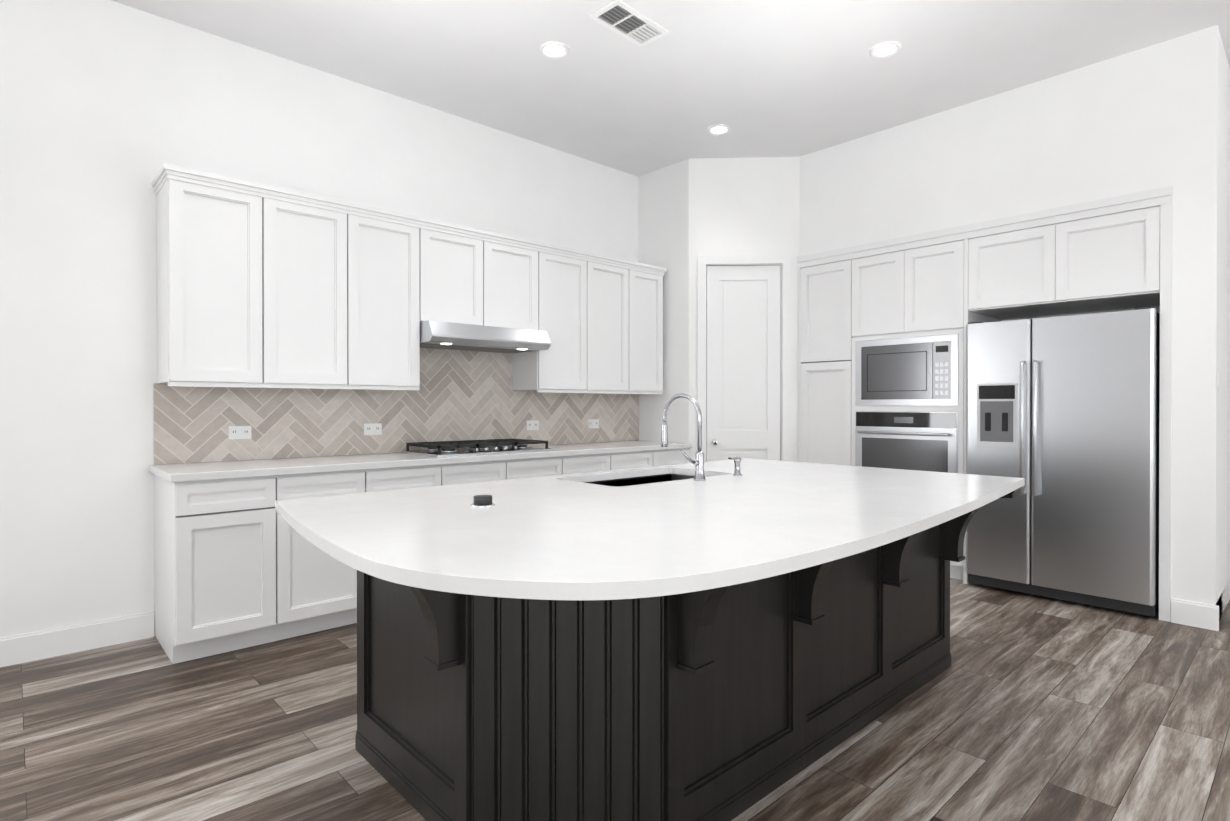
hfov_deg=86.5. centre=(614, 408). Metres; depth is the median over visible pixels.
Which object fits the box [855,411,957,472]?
oven
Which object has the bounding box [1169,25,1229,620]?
wall
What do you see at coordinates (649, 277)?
upper cabinet
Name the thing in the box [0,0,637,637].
wall
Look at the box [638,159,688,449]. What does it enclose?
wall jog
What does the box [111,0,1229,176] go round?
ceiling
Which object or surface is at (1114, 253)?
upper cabinet
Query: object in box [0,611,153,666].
baseboard
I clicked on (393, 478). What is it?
base cabinet
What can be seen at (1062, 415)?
fridge
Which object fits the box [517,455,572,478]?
base cabinet
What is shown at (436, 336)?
hood
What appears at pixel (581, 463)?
base cabinet
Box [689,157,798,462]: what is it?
wall
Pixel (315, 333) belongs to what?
upper cabinet
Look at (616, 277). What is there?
upper cabinet
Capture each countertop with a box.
[149,439,691,482]
[275,458,1024,660]
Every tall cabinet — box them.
[797,250,840,464]
[841,226,996,583]
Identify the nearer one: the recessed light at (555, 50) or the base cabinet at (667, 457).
the recessed light at (555, 50)
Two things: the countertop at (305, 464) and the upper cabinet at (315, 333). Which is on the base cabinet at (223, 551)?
the countertop at (305, 464)
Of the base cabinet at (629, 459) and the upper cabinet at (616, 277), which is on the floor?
the base cabinet at (629, 459)
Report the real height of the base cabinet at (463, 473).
0.870 m
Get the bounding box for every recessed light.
[539,41,568,58]
[707,125,730,135]
[869,41,900,58]
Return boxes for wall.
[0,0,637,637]
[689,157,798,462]
[799,40,1169,255]
[1001,306,1159,320]
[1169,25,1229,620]
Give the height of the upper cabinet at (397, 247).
1.065 m
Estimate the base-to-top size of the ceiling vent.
0.012 m
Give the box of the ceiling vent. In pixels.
[589,0,668,46]
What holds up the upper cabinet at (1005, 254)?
attached to the wall at (1157, 308)
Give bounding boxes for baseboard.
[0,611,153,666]
[1171,579,1229,630]
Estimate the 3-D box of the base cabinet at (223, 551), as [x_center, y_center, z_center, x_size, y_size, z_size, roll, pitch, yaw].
[-2.058,0.773,3.414,0.494,0.870,0.618,0,0,-43]
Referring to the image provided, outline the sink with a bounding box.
[583,469,690,484]
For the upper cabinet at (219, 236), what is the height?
1.065 m
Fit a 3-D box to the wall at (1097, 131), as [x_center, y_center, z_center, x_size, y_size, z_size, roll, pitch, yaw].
[2.385,-1.668,4.617,0.120,0.855,2.370,0,0,-43]
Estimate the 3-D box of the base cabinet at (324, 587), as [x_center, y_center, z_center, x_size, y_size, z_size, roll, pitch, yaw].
[-1.757,0.772,3.693,0.583,0.870,0.618,0,0,-43]
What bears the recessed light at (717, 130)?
in the ceiling
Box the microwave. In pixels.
[855,334,957,405]
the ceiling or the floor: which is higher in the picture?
the ceiling
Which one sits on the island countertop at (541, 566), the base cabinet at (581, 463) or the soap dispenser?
the soap dispenser
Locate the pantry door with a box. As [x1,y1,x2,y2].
[697,255,790,461]
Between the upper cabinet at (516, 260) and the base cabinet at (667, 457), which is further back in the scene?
the base cabinet at (667, 457)
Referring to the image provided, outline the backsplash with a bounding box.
[154,348,638,464]
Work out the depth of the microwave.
4.78 m
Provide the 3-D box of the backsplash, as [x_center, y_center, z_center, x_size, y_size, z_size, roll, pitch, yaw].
[-1.116,-0.131,4.695,3.622,0.846,0.010,0,0,-43]
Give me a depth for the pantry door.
5.48 m
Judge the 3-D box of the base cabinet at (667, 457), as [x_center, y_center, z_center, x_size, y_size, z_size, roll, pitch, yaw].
[0.233,0.764,5.531,0.511,0.870,0.618,0,0,-43]
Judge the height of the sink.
0.224 m
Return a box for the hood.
[420,320,550,352]
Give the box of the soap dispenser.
[727,457,746,476]
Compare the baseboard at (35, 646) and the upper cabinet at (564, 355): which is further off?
the upper cabinet at (564, 355)
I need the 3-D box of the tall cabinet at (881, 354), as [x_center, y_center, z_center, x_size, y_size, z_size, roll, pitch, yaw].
[2.350,-0.018,5.033,0.698,2.438,0.908,0,0,-43]
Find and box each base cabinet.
[154,475,292,663]
[293,471,380,636]
[381,463,452,490]
[453,459,516,483]
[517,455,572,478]
[573,455,620,473]
[621,451,660,468]
[661,447,691,465]
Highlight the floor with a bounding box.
[0,578,1229,820]
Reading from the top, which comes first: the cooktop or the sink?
the cooktop
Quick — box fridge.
[966,306,1159,616]
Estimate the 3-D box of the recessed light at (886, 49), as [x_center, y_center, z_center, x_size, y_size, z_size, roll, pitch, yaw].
[1.571,-2.085,3.802,0.176,0.010,0.176,0,0,-43]
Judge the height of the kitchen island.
0.866 m
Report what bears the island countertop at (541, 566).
on the kitchen island
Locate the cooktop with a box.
[401,438,553,456]
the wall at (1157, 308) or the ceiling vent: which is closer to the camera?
the ceiling vent
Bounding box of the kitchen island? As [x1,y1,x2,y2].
[355,517,971,820]
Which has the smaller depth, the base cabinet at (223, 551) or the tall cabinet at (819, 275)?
the base cabinet at (223, 551)
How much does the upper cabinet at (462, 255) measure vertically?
0.650 m
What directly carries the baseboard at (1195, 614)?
attached to the wall at (1199, 163)
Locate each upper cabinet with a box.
[153,163,280,386]
[281,188,360,390]
[345,204,432,390]
[433,220,492,334]
[477,232,540,338]
[501,242,596,394]
[569,254,636,394]
[637,263,664,394]
[969,214,1060,321]
[1041,190,1171,313]
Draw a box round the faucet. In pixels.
[661,393,710,480]

